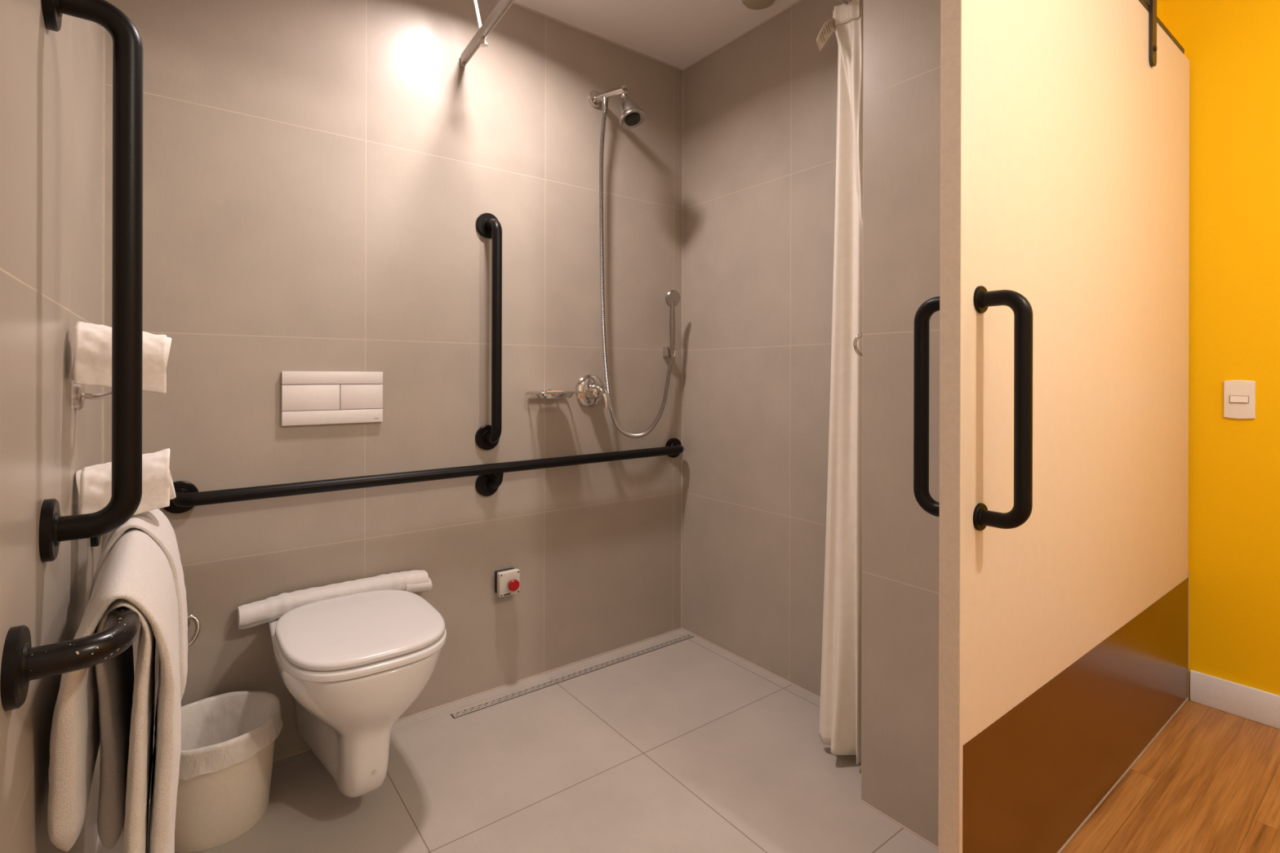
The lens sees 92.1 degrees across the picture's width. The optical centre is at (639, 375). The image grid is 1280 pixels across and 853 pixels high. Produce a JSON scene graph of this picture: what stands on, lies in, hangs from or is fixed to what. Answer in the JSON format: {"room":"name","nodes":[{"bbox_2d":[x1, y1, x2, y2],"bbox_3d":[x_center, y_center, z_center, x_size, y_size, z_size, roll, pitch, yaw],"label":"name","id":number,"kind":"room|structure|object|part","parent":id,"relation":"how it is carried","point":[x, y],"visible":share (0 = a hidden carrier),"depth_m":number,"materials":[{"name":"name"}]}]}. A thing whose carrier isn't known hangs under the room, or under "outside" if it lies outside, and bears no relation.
{"room":"accessible bathroom","nodes":[
{"label":"accessible bathroom","id":0,"kind":"room"},
{"bbox_2d":[0,0,102,852],"bbox_3d":[-0.082,-0.109,-0.202,0.100,2.366,4.177,0,0,-37],"label":"wall","id":1,"kind":"structure","parent":0,"point":[51,82],"depth_m":0.80,"materials":[{"name":"tile"}]},
{"bbox_2d":[0,535,140,711],"bbox_3d":[-0.878,0.318,1.018,0.105,0.100,0.921,0,0,-37],"label":"grab bar","id":2,"kind":"object","parent":1,"relation":"attached to","point":[22,663],"visible":0.51,"depth_m":0.67,"materials":[{"name":"black metal"}]},
{"bbox_2d":[47,528,181,852],"bbox_3d":[-0.834,0.539,1.001,0.144,0.546,0.603,0,0,-37],"label":"bath towel","id":3,"kind":"object","parent":2,"relation":"hanging from","point":[104,704],"visible":0.87,"depth_m":0.83,"materials":[{"name":"white fabric"}]},
{"bbox_2d":[88,508,187,700],"bbox_3d":[-0.953,0.427,1.178,0.144,0.348,0.275,0,0,-37],"label":"hand towel","id":4,"kind":"object","parent":3,"relation":"on","point":[154,522],"visible":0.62,"depth_m":1.12,"materials":[{"name":"white fabric"}]},
{"bbox_2d":[38,0,143,562],"bbox_3d":[-0.757,-0.150,0.859,0.102,0.801,0.083,0,0,-37],"label":"grab bar","id":5,"kind":"object","parent":1,"relation":"attached to","point":[127,44],"visible":1,"depth_m":0.86,"materials":[{"name":"black metal"}]},
{"bbox_2d":[73,383,111,410],"bbox_3d":[-0.925,0.015,1.096,0.175,0.094,0.060,0,0,3],"label":"holder","id":6,"kind":"object","parent":1,"relation":"attached to","point":[79,394],"visible":0.41,"depth_m":1.08,"materials":[{"name":"silver metal"}]},
{"bbox_3d":[-0.914,0.006,1.099,0.154,0.076,0.050,0,0,13],"label":"arm","id":7,"kind":"part","parent":6,"relation":"part of","materials":[{"name":"silver metal"}]},
{"bbox_2d":[71,321,171,394],"bbox_3d":[-0.882,-0.028,1.054,0.131,0.121,0.101,0,0,-37],"label":"towel","id":8,"kind":"object","parent":6,"relation":"on","point":[92,358],"visible":0.77,"depth_m":1.01,"materials":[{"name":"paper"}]},
{"bbox_2d":[103,0,682,799],"bbox_3d":[-0.592,-0.111,2.094,2.057,2.366,0.100,0,0,-37],"label":"wall","id":9,"kind":"structure","parent":0,"point":[318,175],"depth_m":1.95,"materials":[{"name":"tile"}]},
{"bbox_2d":[101,26,105,551],"bbox_3d":[-1.299,-0.113,1.494,0.004,2.366,0.004,0,0,-37],"label":"trim","id":10,"kind":"structure","parent":9,"relation":"attached to","point":[104,28],"depth_m":1.49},
{"bbox_2d":[187,614,200,647],"bbox_3d":[-1.151,0.641,1.557,0.068,0.079,0.083,0,0,-37],"label":"angle valve","id":11,"kind":"object","parent":9,"relation":"attached to","point":[197,624],"visible":0.35,"depth_m":1.55,"materials":[{"name":"silver metal"}]},
{"bbox_2d":[281,371,382,426],"bbox_3d":[-0.890,0.066,1.797,0.267,0.152,0.013,0,0,-37],"label":"flush plate","id":12,"kind":"object","parent":9,"relation":"attached to","point":[308,397],"visible":1,"depth_m":1.79,"materials":[{"name":"white plastic"}]},
{"bbox_2d":[267,589,446,798],"bbox_3d":[-0.729,0.821,1.591,0.368,0.403,0.540,0,0,-37],"label":"toilet","id":13,"kind":"object","parent":9,"relation":"attached to","point":[351,665],"visible":1,"depth_m":1.43,"materials":[{"name":"white ceramic"}]},
{"bbox_2d":[237,569,432,629],"bbox_3d":[-0.860,0.636,1.780,0.502,0.071,0.078,0,0,-37],"label":"hand towel","id":14,"kind":"object","parent":13,"relation":"on","point":[270,609],"visible":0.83,"depth_m":1.73,"materials":[{"name":"white fabric"}]},
{"bbox_3d":[-0.703,0.651,1.557,0.368,0.017,0.454,0,0,-37],"label":"seat","id":15,"kind":"part","parent":13,"relation":"part of","materials":[{"name":"plastic"}]},
{"bbox_3d":[-0.706,0.630,1.562,0.364,0.022,0.451,0,0,-37],"label":"lid","id":16,"kind":"part","parent":13,"relation":"part of","materials":[{"name":"plastic"}]},
{"bbox_2d":[162,438,684,513],"bbox_3d":[-0.500,0.335,2.054,1.737,0.147,0.083,0,0,-37],"label":"grab bar","id":17,"kind":"object","parent":9,"relation":"attached to","point":[188,495],"visible":0.98,"depth_m":1.85,"materials":[{"name":"black metal"}]},
{"bbox_3d":[-0.487,0.348,2.064,0.078,0.064,0.026,0,0,35],"label":"support arm","id":18,"kind":"part","parent":17,"relation":"part of"},
{"bbox_2d":[475,213,502,449],"bbox_3d":[-0.488,-0.147,2.050,0.084,0.799,0.094,0,0,-37],"label":"grab bar","id":19,"kind":"object","parent":9,"relation":"attached to","point":[487,225],"visible":1,"depth_m":2.02,"materials":[{"name":"black metal"}]},
{"bbox_2d":[494,567,519,597],"bbox_3d":[-0.447,0.705,2.095,0.075,0.080,0.076,0,0,-37],"label":"button","id":20,"kind":"object","parent":9,"relation":"attached to","point":[507,581],"visible":1,"depth_m":2.08,"materials":[{"name":"grey plastic"}]},
{"bbox_2d":[149,627,938,848],"bbox_3d":[-0.149,1.072,1.505,1.857,0.004,1.377,0,0,-37],"label":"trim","id":21,"kind":"structure","parent":9,"relation":"attached to","point":[755,665],"depth_m":2.12,"materials":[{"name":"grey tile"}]},
{"bbox_2d":[526,389,582,398],"bbox_3d":[-0.301,0.066,2.176,0.167,0.029,0.118,0,0,-37],"label":"soap dish","id":22,"kind":"object","parent":9,"relation":"attached to","point":[540,394],"visible":0.99,"depth_m":2.14,"materials":[{"name":"silver metal"}]},
{"bbox_3d":[-0.301,0.061,2.176,0.167,0.007,0.118,0,0,-37],"label":"wire frame","id":23,"kind":"part","parent":22,"relation":"part of","materials":[{"name":"silver metal"}]},
{"bbox_2d":[536,391,573,398],"bbox_3d":[-0.300,0.069,2.174,0.132,0.023,0.090,0,0,-37],"label":"tray","id":24,"kind":"object","parent":22,"relation":"on","point":[543,394],"depth_m":2.13,"materials":[{"name":"silver metal"}]},
{"bbox_2d":[575,373,610,409],"bbox_3d":[-0.156,0.061,2.289,0.126,0.129,0.115,0,0,-37],"label":"shower valve","id":25,"kind":"object","parent":9,"relation":"attached to","point":[592,388],"visible":1,"depth_m":2.30,"materials":[{"name":"silver metal"}]},
{"bbox_3d":[-0.140,0.080,2.270,0.040,0.091,0.066,0,0,-37],"label":"lever","id":26,"kind":"part","parent":25,"relation":"part of","materials":[{"name":"silver metal"}]},
{"bbox_2d":[588,84,645,128],"bbox_3d":[-0.079,-0.982,2.252,0.095,0.195,0.263,0,0,-37],"label":"shower","id":27,"kind":"object","parent":9,"relation":"attached to","point":[632,116],"visible":1,"depth_m":2.20,"materials":[{"name":"silver metal"}]},
{"bbox_2d":[601,95,608,113],"bbox_3d":[-0.130,-1.004,2.295,0.026,0.060,0.026,0,0,-37],"label":"outlet","id":28,"kind":"object","parent":27,"relation":"attached to","point":[604,98],"depth_m":2.29,"materials":[{"name":"silver metal"}]},
{"bbox_3d":[-0.114,-1.035,2.276,0.028,0.054,0.178,0,0,-39],"label":"arm","id":29,"kind":"part","parent":27,"relation":"part of","materials":[{"name":"silver metal"}]},
{"bbox_2d":[599,112,680,438],"bbox_3d":[0.013,-0.366,2.404,0.390,1.225,0.095,0,0,-44],"label":"shower","id":30,"kind":"object","parent":9,"relation":"attached to","point":[673,297],"visible":0.98,"depth_m":2.31,"materials":[{"name":"silver metal"}]},
{"bbox_3d":[0.132,-0.181,2.502,0.024,0.230,0.072,0,0,9],"label":"handle","id":31,"kind":"part","parent":30,"relation":"part of","materials":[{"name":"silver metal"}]},
{"bbox_2d":[460,0,851,66],"bbox_3d":[0.043,-1.151,1.608,1.370,0.288,0.680,0,0,8],"label":"rail","id":32,"kind":"object","parent":9,"relation":"attached to","point":[502,6],"visible":0.66,"depth_m":1.87,"materials":[{"name":"white metal"}]},
{"bbox_3d":[-0.504,-1.153,1.873,0.092,0.288,0.032,0,0,-37],"label":"ceiling rod","id":33,"kind":"part","parent":32,"relation":"part of","materials":[{"name":"white metal"}]},
{"bbox_2d":[816,0,862,764],"bbox_3d":[0.597,0.000,1.752,0.251,2.108,0.142,0,0,-37],"label":"shower curtain","id":34,"kind":"object","parent":32,"relation":"hanging from","point":[840,706],"visible":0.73,"depth_m":1.73,"materials":[{"name":"fabric"}]},
{"bbox_2d":[512,0,803,71],"bbox_3d":[-0.235,-1.290,1.626,1.857,0.006,1.072,0,0,-37],"label":"trim","id":35,"kind":"structure","parent":9,"relation":"attached to","point":[798,1],"depth_m":2.33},
{"bbox_2d":[680,71,683,627],"bbox_3d":[0.179,-0.108,2.611,0.004,2.366,0.004,0,0,-37],"label":"trim","id":36,"kind":"structure","parent":9,"relation":"attached to","point":[682,71],"depth_m":2.61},
{"bbox_2d":[514,0,798,69],"bbox_3d":[1.063,-1.339,0.724,3.040,0.100,4.277,0,0,-37],"label":"ceiling","id":37,"kind":"structure","parent":0,"point":[678,33],"depth_m":2.25,"materials":[{"name":"paint"}]},
{"bbox_2d":[737,0,778,9],"bbox_3d":[0.407,-1.282,2.106,0.144,0.018,0.144,0,0,-37],"label":"ceiling vent","id":38,"kind":"object","parent":37,"relation":"in","point":[748,4],"visible":1,"depth_m":2.12,"materials":[{"name":"paint"}]},
{"bbox_2d":[94,632,1279,852],"bbox_3d":[1.057,1.117,0.724,3.040,0.080,4.277,0,0,-37],"label":"floor","id":39,"kind":"structure","parent":0,"point":[689,745],"depth_m":1.62,"materials":[{"name":"tile"}]},
{"bbox_2d":[151,691,283,852],"bbox_3d":[-1.020,0.948,1.487,0.274,0.247,0.273,0,0,-37],"label":"waste bin","id":40,"kind":"object","parent":39,"relation":"on","point":[228,740],"visible":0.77,"depth_m":1.43,"materials":[{"name":"plastic"}]},
{"bbox_2d":[450,634,693,718],"bbox_3d":[-0.188,1.072,2.241,1.008,0.002,0.030,0,0,-37],"label":"linear drain","id":41,"kind":"object","parent":39,"relation":"on","point":[517,694],"visible":1,"depth_m":2.18,"materials":[{"name":"metal"}]},
{"bbox_2d":[682,0,843,697],"bbox_3d":[0.542,-0.107,2.216,0.100,2.366,1.072,0,0,-37],"label":"wall","id":42,"kind":"structure","parent":0,"point":[760,110],"depth_m":2.26,"materials":[{"name":"tile"}]},
{"bbox_2d":[861,0,1165,847],"bbox_3d":[1.178,-0.106,1.833,1.314,2.366,0.305,0,0,-37],"label":"wall","id":43,"kind":"structure","parent":0,"point":[901,38],"depth_m":1.48,"materials":[{"name":"tile"}]},
{"bbox_2d":[853,332,862,356],"bbox_3d":[0.568,-0.072,1.579,0.049,0.085,0.024,0,0,-37],"label":"curtain hook","id":44,"kind":"object","parent":43,"relation":"attached to","point":[855,343],"visible":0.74,"depth_m":1.57,"materials":[{"name":"silver metal"}]},
{"bbox_2d":[1165,0,1279,698],"bbox_3d":[2.642,-0.102,1.069,0.100,2.366,2.920,0,0,-37],"label":"wall","id":45,"kind":"structure","parent":0,"point":[1232,47],"depth_m":1.98,"materials":[{"name":"yellow paint"}]},
{"bbox_2d":[1190,670,1279,728],"bbox_3d":[2.650,1.031,0.960,0.014,0.100,2.731,0,0,-37],"label":"baseboard","id":46,"kind":"structure","parent":45,"relation":"attached to","point":[1263,707],"depth_m":1.96,"materials":[{"name":"white wood"}]},
{"bbox_2d":[1223,380,1255,418],"bbox_3d":[1.899,0.078,1.956,0.016,0.124,0.073,0,0,-37],"label":"light switch","id":47,"kind":"object","parent":45,"relation":"attached to","point":[1239,396],"visible":1,"depth_m":1.95,"materials":[{"name":"white plastic"}]},
{"bbox_3d":[1.898,0.077,1.955,0.001,0.024,0.045,0,0,-37],"label":"switch frame","id":48,"kind":"part","parent":47,"relation":"part of","materials":[{"name":"white plastic"}]},
{"bbox_3d":[0.104,-1.159,0.903,1.526,0.266,0.120,0,0,-37],"label":"lintel","id":49,"kind":"object","parent":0,"visible":0},
{"bbox_2d":[1143,0,1150,6],"bbox_3d":[0.673,-1.099,1.215,1.935,0.080,0.068,0,0,-37],"label":"sliding rail","id":50,"kind":"object","parent":49,"relation":"attached to","point":[1148,2],"visible":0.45,"depth_m":1.76,"materials":[{"name":"brown metal"}]},
{"bbox_2d":[913,0,1189,852],"bbox_3d":[1.186,-0.101,1.591,1.562,2.344,0.214,0,0,-37],"label":"door","id":51,"kind":"structure","parent":50,"relation":"hanging from","point":[1062,303],"depth_m":1.36,"materials":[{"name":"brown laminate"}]},
{"bbox_3d":[1.200,0.866,1.579,1.550,0.394,0.001,0,0,-37],"label":"kick plate","id":52,"kind":"part","parent":51,"relation":"part of","materials":[{"name":"brown metal"}]},
{"bbox_3d":[1.199,1.069,1.579,1.550,0.004,0.003,0,0,-37],"label":"trim","id":53,"kind":"part","parent":51,"relation":"part of","materials":[{"name":"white metal"}]},
{"bbox_3d":[1.817,0.859,2.045,0.004,0.416,0.003,0,0,-37],"label":"corner trim","id":54,"kind":"part","parent":51,"relation":"part of","materials":[{"name":"white metal"}]},
{"bbox_3d":[-1.010,0.235,1.213,0.129,0.101,0.249,0,0,-37],"label":"holder","id":55,"kind":"object","parent":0,"visible":0},
{"bbox_2d":[75,448,176,515],"bbox_3d":[-0.938,0.202,1.131,0.141,0.126,0.097,0,0,-37],"label":"toilet roll","id":56,"kind":"object","parent":55,"relation":"on","point":[94,482],"visible":0.65,"depth_m":1.11,"materials":[{"name":"paper"}]}
]}

